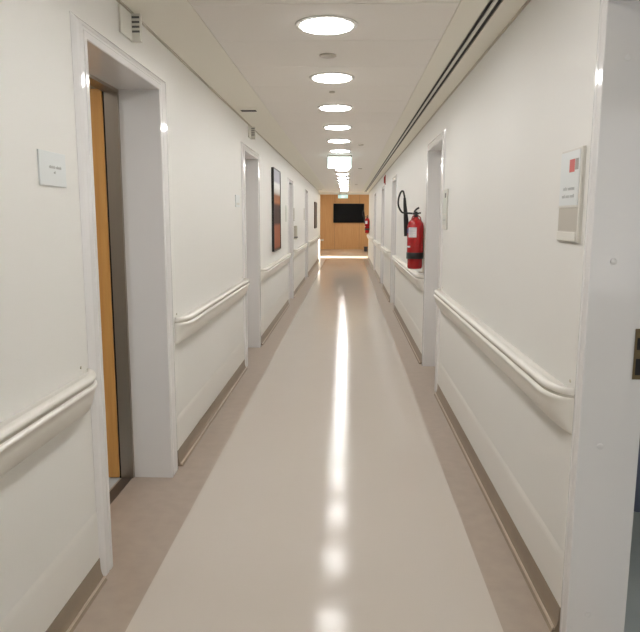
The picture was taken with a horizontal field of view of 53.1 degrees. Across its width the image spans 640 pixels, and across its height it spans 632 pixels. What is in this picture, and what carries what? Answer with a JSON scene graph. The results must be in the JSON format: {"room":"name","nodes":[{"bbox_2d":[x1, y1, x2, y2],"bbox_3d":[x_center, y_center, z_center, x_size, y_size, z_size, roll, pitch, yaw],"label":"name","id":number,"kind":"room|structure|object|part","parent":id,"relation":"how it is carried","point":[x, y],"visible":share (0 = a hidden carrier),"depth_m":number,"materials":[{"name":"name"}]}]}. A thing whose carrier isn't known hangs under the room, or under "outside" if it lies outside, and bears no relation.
{"room":"hospital interior","nodes":[
{"label":"hospital interior","id":0,"kind":"room"},
{"bbox_2d":[109,477,119,489],"bbox_3d":[-2.318,0.988,3.591,2.290,0.050,3.800,1,9,2],"label":"floor","id":1,"kind":"structure","parent":0,"point":[112,480],"depth_m":3.69,"materials":[{"name":"grey plastic"}]},
{"bbox_2d":[0,0,318,621],"bbox_3d":[-0.744,-1.244,9.967,0.286,2.450,26.000,1,9,2],"label":"wall","id":2,"kind":"structure","parent":0,"point":[48,497],"depth_m":2.34,"materials":[{"name":"white paint"}]},
{"bbox_2d":[0,366,96,477],"bbox_3d":[-0.982,0.643,0.153,0.084,0.189,4.825,1,9,2],"label":"handrail","id":3,"kind":"object","parent":2,"relation":"attached to","point":[22,434],"visible":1,"depth_m":2.04,"materials":[{"name":"white plastic"}]},
{"bbox_2d":[37,149,66,187],"bbox_3d":[-0.925,-0.507,2.216,0.008,0.116,0.202,1,9,2],"label":"door sign","id":4,"kind":"object","parent":2,"relation":"attached to","point":[51,165],"visible":1,"depth_m":2.20,"materials":[{"name":"white plastic"}]},
{"bbox_2d":[69,11,177,575],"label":"door frame","id":5,"kind":"structure","parent":2,"relation":"in","point":[121,124],"depth_m":3.51,"materials":[{"name":"white paint"}]},
{"bbox_3d":[-1.137,-0.067,3.114,0.072,2.188,0.985,1,9,2],"label":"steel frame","id":6,"kind":"part","parent":5,"relation":"part of","materials":[{"name":"orange"}]},
{"bbox_2d":[118,4,142,42],"bbox_3d":[-0.866,-1.337,2.929,0.052,0.124,0.175,1,9,2],"label":"light","id":7,"kind":"object","parent":2,"relation":"attached to","point":[130,25],"depth_m":2.97,"materials":[{"name":"white plastic"}]},
{"bbox_3d":[-0.886,-1.335,2.917,0.012,0.118,0.150,1,9,2],"label":"plate","id":8,"kind":"part","parent":7,"relation":"part of","materials":[{"name":"white plastic"}]},
{"bbox_2d":[0,252,318,631],"bbox_3d":[-0.602,-0.231,10.115,0.004,0.207,26.000,1,9,2],"label":"guard","id":9,"kind":"object","parent":2,"relation":"attached to","point":[41,604],"visible":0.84,"depth_m":2.46,"materials":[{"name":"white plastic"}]},
{"bbox_2d":[46,258,318,631],"bbox_3d":[-0.588,-0.080,10.137,0.034,0.098,26.000,1,9,2],"label":"baseboard","id":10,"kind":"structure","parent":2,"relation":"attached to","point":[71,614],"depth_m":3.93,"materials":[{"name":"plastic"}]},
{"bbox_2d":[175,277,248,344],"bbox_3d":[-0.772,-0.108,5.079,0.084,0.189,2.540,1,9,2],"label":"handrail","id":11,"kind":"object","parent":2,"relation":"attached to","point":[192,321],"visible":1,"depth_m":4.40,"materials":[{"name":"white plastic"}]},
{"bbox_2d":[235,195,239,206],"bbox_3d":[-0.765,-1.066,5.945,0.009,0.110,0.220,1,9,2],"label":"door sign","id":12,"kind":"object","parent":2,"relation":"attached to","point":[237,197],"visible":1,"depth_m":5.92,"materials":[{"name":"white plastic"}]},
{"bbox_2d":[241,142,260,366],"bbox_3d":[-0.848,-0.660,6.886,0.266,2.223,1.210,1,9,2],"label":"door frame","id":13,"kind":"structure","parent":2,"relation":"in","point":[250,190],"depth_m":7.28,"materials":[{"name":"white paint"}]},
{"bbox_2d":[248,125,255,139],"bbox_3d":[-0.707,-1.903,6.643,0.052,0.124,0.175,1,9,2],"label":"light","id":14,"kind":"object","parent":2,"relation":"attached to","point":[251,130],"depth_m":6.70,"materials":[{"name":"white plastic"}]},
{"bbox_3d":[-0.727,-1.901,6.631,0.012,0.118,0.150,1,9,2],"label":"plate","id":15,"kind":"part","parent":14,"relation":"part of","materials":[{"name":"white plastic"}]},
{"bbox_2d":[260,253,290,281],"bbox_3d":[-0.592,-0.748,9.277,0.084,0.189,3.500,1,9,2],"label":"handrail","id":16,"kind":"object","parent":2,"relation":"attached to","point":[270,269],"visible":0.96,"depth_m":8.42,"materials":[{"name":"white plastic"}]},
{"bbox_2d":[271,167,280,251],"bbox_3d":[-0.618,-1.500,9.092,0.034,1.130,0.880,1,9,2],"label":"framed picture","id":17,"kind":"object","parent":2,"relation":"attached to","point":[275,174],"visible":1,"depth_m":9.01,"materials":[{"name":"black"}]},
{"bbox_2d":[274,169,279,249],"bbox_3d":[-0.623,-1.500,9.092,0.024,1.102,0.852,1,9,2],"label":"print","id":18,"kind":"object","parent":17,"relation":"attached to","point":[276,172],"depth_m":9.08},
{"bbox_2d":[288,178,293,303],"bbox_3d":[-0.648,-1.354,11.566,0.266,2.185,0.980,1,9,2],"label":"door frame","id":19,"kind":"structure","parent":2,"relation":"in","point":[290,182],"depth_m":11.88,"materials":[{"name":"white paint"}]},
{"bbox_2d":[294,226,297,238],"bbox_3d":[-0.465,-1.608,12.339,0.070,0.255,0.140,1,9,2],"label":"dispenser","id":20,"kind":"object","parent":2,"relation":"attached to","point":[295,227],"visible":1,"depth_m":12.30,"materials":[{"name":"beige plastic"}]},
{"bbox_2d":[293,242,306,257],"bbox_3d":[-0.399,-1.436,13.795,0.084,0.189,3.250,1,9,2],"label":"handrail","id":21,"kind":"object","parent":2,"relation":"attached to","point":[297,251],"visible":0.88,"depth_m":13.02,"materials":[{"name":"white plastic"}]},
{"bbox_2d":[305,189,307,279],"bbox_3d":[-0.460,-2.029,15.960,0.266,2.195,0.980,1,9,2],"label":"door","id":22,"kind":"structure","parent":2,"relation":"in","point":[306,191],"depth_m":16.25,"materials":[{"name":"white paint"}]},
{"bbox_2d":[308,235,319,246],"bbox_3d":[-0.150,-2.324,19.623,0.084,0.189,6.150,1,9,2],"label":"handrail","id":23,"kind":"object","parent":2,"relation":"attached to","point":[312,241],"visible":0.88,"depth_m":18.29,"materials":[{"name":"white plastic"}]},
{"bbox_2d":[314,202,316,227],"bbox_3d":[-0.140,-3.189,20.275,0.034,0.810,1.200,1,9,2],"label":"framed picture","id":24,"kind":"object","parent":2,"relation":"attached to","point":[315,203],"visible":1,"depth_m":20.09,"materials":[{"name":"brown"}]},
{"bbox_2d":[315,202,316,227],"bbox_3d":[-0.145,-3.189,20.275,0.024,0.782,1.172,1,9,2],"label":"print","id":25,"kind":"object","parent":24,"relation":"attached to","point":[315,202],"depth_m":20.31,"materials":[{"name":"brown"}]},
{"bbox_2d":[116,0,530,190],"bbox_3d":[0.335,-2.533,10.332,1.817,0.007,27.200,1,9,2],"label":"trim","id":26,"kind":"structure","parent":2,"relation":"attached to","point":[118,1],"depth_m":4.03,"materials":[{"name":"beige paint"}]},
{"bbox_2d":[73,258,549,631],"bbox_3d":[0.278,-0.107,10.653,2.292,0.001,27.300,1,9,2],"label":"floor","id":27,"kind":"structure","parent":0,"point":[332,489],"depth_m":3.32,"materials":[{"name":"beige plastic"}]},
{"bbox_2d":[318,195,319,255],"bbox_3d":[-0.138,-3.690,25.018,0.210,2.750,1.880,1,9,2],"label":"wall pier","id":28,"kind":"object","parent":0,"point":[319,195],"visible":0.14,"depth_m":25.28,"materials":[{"name":"white paint"}]},
{"bbox_2d":[121,0,526,191],"bbox_3d":[0.284,-2.588,10.275,2.292,0.120,27.300,1,9,2],"label":"ceiling","id":29,"kind":"structure","parent":0,"point":[252,53],"depth_m":3.91,"materials":[{"name":"white paint"}]},
{"bbox_2d":[237,107,257,111],"bbox_3d":[-0.637,-1.822,5.657,0.150,0.008,0.230,1,9,2],"label":"ceiling vent","id":30,"kind":"object","parent":29,"relation":"in","point":[242,109],"visible":1,"depth_m":5.64,"materials":[{"name":"white metal"}]},
{"bbox_2d":[295,15,357,34],"bbox_3d":[0.032,-1.439,3.183,0.314,0.015,0.314,1,9,2],"label":"recessed light","id":31,"kind":"object","parent":29,"relation":"in","point":[318,24],"visible":1,"depth_m":3.15,"materials":[{"name":"white plastic"}]},
{"bbox_2d":[300,18,352,33],"bbox_3d":[0.032,-1.438,3.183,0.260,0.013,0.260,1,9,2],"label":"diffuser","id":32,"kind":"object","parent":31,"relation":"attached to","point":[309,25],"depth_m":3.15,"materials":[{"name":"white plastic"}]},
{"bbox_2d":[319,53,335,58],"bbox_3d":[0.047,-1.532,3.774,0.100,0.011,0.100,1,9,2],"label":"ceiling speaker","id":33,"kind":"object","parent":29,"relation":"attached to","point":[323,55],"visible":1,"depth_m":3.75,"materials":[{"name":"beige plastic"}]},
{"bbox_2d":[309,72,354,82],"bbox_3d":[0.083,-1.619,4.368,0.314,0.015,0.314,1,9,2],"label":"recessed light","id":34,"kind":"object","parent":29,"relation":"in","point":[327,77],"visible":1,"depth_m":4.32,"materials":[{"name":"white plastic"}]},
{"bbox_2d":[313,74,350,82],"bbox_3d":[0.083,-1.619,4.369,0.260,0.013,0.260,1,9,2],"label":"diffuser","id":35,"kind":"object","parent":34,"relation":"attached to","point":[326,78],"depth_m":4.34,"materials":[{"name":"white plastic"}]},
{"bbox_2d":[317,104,353,110],"bbox_3d":[0.134,-1.800,5.554,0.314,0.015,0.314,1,9,2],"label":"recessed light","id":36,"kind":"object","parent":29,"relation":"in","point":[331,107],"visible":1,"depth_m":5.49,"materials":[{"name":"white plastic"}]},
{"bbox_2d":[320,106,349,110],"bbox_3d":[0.134,-1.799,5.554,0.260,0.013,0.260,1,9,2],"label":"diffuser","id":37,"kind":"object","parent":36,"relation":"attached to","point":[327,108],"depth_m":5.52,"materials":[{"name":"white plastic"}]},
{"bbox_2d":[323,125,351,129],"bbox_3d":[0.184,-1.981,6.739,0.314,0.015,0.314,1,9,2],"label":"recessed light","id":38,"kind":"object","parent":29,"relation":"in","point":[333,127],"visible":1,"depth_m":6.68,"materials":[{"name":"white plastic"}]},
{"bbox_2d":[325,126,349,129],"bbox_3d":[0.184,-1.980,6.739,0.260,0.013,0.260,1,9,2],"label":"diffuser","id":39,"kind":"object","parent":38,"relation":"attached to","point":[326,127],"depth_m":6.69,"materials":[{"name":"white plastic"}]},
{"bbox_2d":[326,139,351,142],"bbox_3d":[0.235,-2.162,7.924,0.314,0.015,0.314,1,9,2],"label":"recessed light","id":40,"kind":"object","parent":29,"relation":"in","point":[330,140],"visible":1,"depth_m":7.87,"materials":[{"name":"white plastic"}]},
{"bbox_2d":[329,140,348,142],"bbox_3d":[0.235,-2.160,7.924,0.260,0.013,0.260,1,9,2],"label":"diffuser","id":41,"kind":"object","parent":40,"relation":"attached to","point":[334,141],"depth_m":7.89,"materials":[{"name":"white plastic"}]},
{"bbox_2d":[327,155,351,167],"bbox_3d":[0.297,-2.349,9.754,0.372,0.195,0.060,1,9,2],"label":"exit sign","id":42,"kind":"object","parent":29,"relation":"hanging from","point":[334,161],"visible":1,"depth_m":9.74,"materials":[{"name":"beige plastic"}]},
{"bbox_2d":[329,150,350,151],"bbox_3d":[0.286,-2.342,9.109,0.314,0.015,0.314,1,9,2],"label":"recessed light","id":43,"kind":"object","parent":29,"relation":"in","point":[329,150],"visible":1,"depth_m":9.06,"materials":[{"name":"white plastic"}]},
{"bbox_2d":[338,194,347,197],"bbox_3d":[0.842,-4.427,23.487,0.380,0.225,0.060,1,9,2],"label":"exit sign","id":44,"kind":"object","parent":29,"relation":"hanging from","point":[339,195],"visible":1,"depth_m":23.48,"materials":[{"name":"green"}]},
{"bbox_2d":[365,0,502,191],"bbox_3d":[1.091,-2.541,10.197,0.061,0.061,27.000,1,9,2],"label":"ceiling vent","id":45,"kind":"object","parent":29,"relation":"in","point":[491,6],"visible":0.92,"depth_m":3.96,"materials":[{"name":"black metal"}]},
{"bbox_2d":[319,249,367,258],"bbox_3d":[0.227,-2.709,27.875,6.100,0.050,7.500,1,9,2],"label":"floor","id":46,"kind":"structure","parent":0,"point":[324,253],"depth_m":26.91,"materials":[{"name":"beige laminate"}]},
{"bbox_2d":[319,192,368,194],"bbox_3d":[1.422,-4.748,23.777,3.410,0.475,0.120,1,9,2],"label":"wall header","id":47,"kind":"structure","parent":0,"point":[320,193],"depth_m":23.78,"materials":[{"name":"white paint"}]},
{"bbox_2d":[320,195,368,248],"bbox_3d":[0.387,-4.648,31.309,6.100,2.750,0.120,1,9,2],"label":"wall","id":48,"kind":"structure","parent":0,"point":[335,235],"depth_m":31.27,"materials":[{"name":"brown wood"}]},
{"bbox_2d":[333,204,363,222],"bbox_3d":[1.396,-4.992,31.124,1.489,0.920,0.057,1,9,2],"label":"television","id":49,"kind":"object","parent":48,"relation":"attached to","point":[342,213],"visible":0.97,"depth_m":31.10,"materials":[{"name":"black plastic"}]},
{"bbox_2d":[368,0,599,552],"bbox_3d":[1.334,-1.316,10.474,0.189,2.450,27.200,1,9,2],"label":"wall","id":50,"kind":"structure","parent":0,"point":[509,124],"depth_m":3.01,"materials":[{"name":"white paint"}]},
{"bbox_2d":[362,210,369,233],"bbox_3d":[1.619,-3.309,22.603,0.302,0.844,0.176,6,10,32],"label":"fire extinguisher","id":51,"kind":"object","parent":50,"relation":"attached to","point":[366,221],"visible":1,"depth_m":22.54,"materials":[{"name":"red metal"}]},
{"bbox_2d":[367,234,373,243],"bbox_3d":[1.660,-2.596,21.392,0.084,0.189,4.820,1,9,2],"label":"handrail","id":52,"kind":"object","parent":50,"relation":"attached to","point":[369,237],"visible":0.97,"depth_m":20.12,"materials":[{"name":"white plastic"}]},
{"bbox_2d":[373,193,375,269],"bbox_3d":[1.661,-2.394,18.345,0.195,2.210,1.080,1,9,2],"label":"door","id":53,"kind":"structure","parent":50,"relation":"in","point":[375,193],"depth_m":18.70,"materials":[{"name":"white paint"}]},
{"bbox_2d":[373,240,380,250],"bbox_3d":[1.446,-1.833,16.384,0.084,0.189,2.800,1,9,2],"label":"handrail","id":54,"kind":"object","parent":50,"relation":"attached to","point":[377,244],"visible":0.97,"depth_m":15.32,"materials":[{"name":"white plastic"}]},
{"bbox_2d":[380,185,384,286],"bbox_3d":[1.490,-1.784,14.345,0.195,2.210,1.080,1,9,2],"label":"door","id":55,"kind":"structure","parent":50,"relation":"in","point":[383,187],"depth_m":14.73,"materials":[{"name":"white paint"}]},
{"bbox_2d":[381,246,390,259],"bbox_3d":[1.288,-1.270,12.691,0.084,0.189,2.200,1,9,2],"label":"handrail","id":56,"kind":"object","parent":50,"relation":"attached to","point":[385,251],"visible":0.98,"depth_m":11.87,"materials":[{"name":"white plastic"}]},
{"bbox_2d":[390,174,396,304],"bbox_3d":[1.344,-1.265,10.937,0.195,2.210,1.080,1,9,2],"label":"door","id":57,"kind":"structure","parent":50,"relation":"in","point":[394,179],"depth_m":11.32,"materials":[{"name":"white paint"}]},
{"bbox_2d":[392,255,423,291],"bbox_3d":[1.108,-0.629,8.483,0.084,0.189,3.800,1,9,2],"label":"handrail","id":58,"kind":"object","parent":50,"relation":"attached to","point":[412,275],"visible":1,"depth_m":7.36,"materials":[{"name":"white plastic"}]},
{"bbox_2d":[397,190,424,272],"bbox_3d":[0.935,-0.870,6.603,0.302,0.844,0.176,6,10,32],"label":"fire extinguisher","id":59,"kind":"object","parent":50,"relation":"attached to","point":[414,229],"visible":1,"depth_m":6.54,"materials":[{"name":"red metal"}]},
{"bbox_2d":[422,129,445,391],"bbox_3d":[1.130,-0.509,5.933,0.195,2.224,1.168,1,9,2],"label":"door","id":60,"kind":"structure","parent":50,"relation":"in","point":[436,149],"depth_m":6.36,"materials":[{"name":"white paint"}]},
{"bbox_2d":[442,189,448,229],"bbox_3d":[1.009,-0.859,5.174,0.013,0.317,0.235,1,9,2],"label":"sign holder","id":61,"kind":"object","parent":50,"relation":"attached to","point":[445,192],"visible":1,"depth_m":5.13,"materials":[{"name":"grey plastic"}]},
{"bbox_3d":[1.000,-0.842,5.065,0.005,0.317,0.014,1,9,2],"label":"rail","id":62,"kind":"part","parent":61,"relation":"part of","materials":[{"name":"white plastic"}]},
{"bbox_2d":[367,257,560,631],"bbox_3d":[1.219,-0.154,10.656,0.034,0.098,27.200,1,9,2],"label":"baseboard","id":63,"kind":"structure","parent":50,"relation":"attached to","point":[545,600],"depth_m":3.17,"materials":[{"name":"plastic"}]},
{"bbox_2d":[368,251,563,607],"bbox_3d":[1.234,-0.305,10.633,0.004,0.207,27.200,1,9,2],"label":"guard","id":64,"kind":"object","parent":50,"relation":"attached to","point":[544,549],"visible":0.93,"depth_m":3.14,"materials":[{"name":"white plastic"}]},
{"bbox_2d":[433,287,574,434],"bbox_3d":[0.908,0.084,3.806,0.084,0.189,3.190,1,9,2],"label":"handrail","id":65,"kind":"object","parent":50,"relation":"attached to","point":[556,400],"visible":1,"depth_m":2.71,"materials":[{"name":"white plastic"}]},
{"bbox_2d":[556,145,586,242],"bbox_3d":[0.885,-0.424,2.264,0.013,0.324,0.225,1,9,2],"label":"sign holder","id":66,"kind":"object","parent":50,"relation":"attached to","point":[573,163],"visible":1,"depth_m":2.24,"materials":[{"name":"grey plastic"}]},
{"bbox_3d":[0.876,-0.408,2.160,0.005,0.324,0.014,1,9,2],"label":"rail","id":67,"kind":"part","parent":66,"relation":"part of","materials":[{"name":"white plastic"}]},
{"bbox_2d":[559,0,639,631],"bbox_3d":[0.951,0.149,1.608,0.206,2.225,1.162,1,9,2],"label":"door","id":68,"kind":"structure","parent":50,"relation":"in","point":[606,413],"depth_m":2.11,"materials":[{"name":"white paint"}]},
{"bbox_3d":[1.050,0.126,2.110,0.031,0.170,0.003,1,9,2],"label":"strike plate","id":69,"kind":"part","parent":68,"relation":"part of","materials":[{"name":"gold metal"}]},
{"bbox_2d":[624,512,639,631],"bbox_3d":[2.648,1.305,1.604,3.218,0.050,4.200,1,9,2],"label":"floor","id":70,"kind":"structure","parent":0,"point":[632,614],"depth_m":2.66,"materials":[{"name":"grey plastic"}]},
{"bbox_3d":[2.705,-1.339,1.199,3.318,0.100,4.400,1,9,2],"label":"ceiling","id":71,"kind":"structure","parent":0,"visible":0},
{"bbox_2d":[634,440,639,511],"bbox_3d":[1.852,-0.334,2.358,1.500,2.240,0.074,1,9,2],"label":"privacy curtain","id":72,"kind":"object","parent":71,"relation":"hanging from","point":[637,490],"visible":0.06,"depth_m":2.51,"materials":[{"name":"blue fabric"}]}
]}

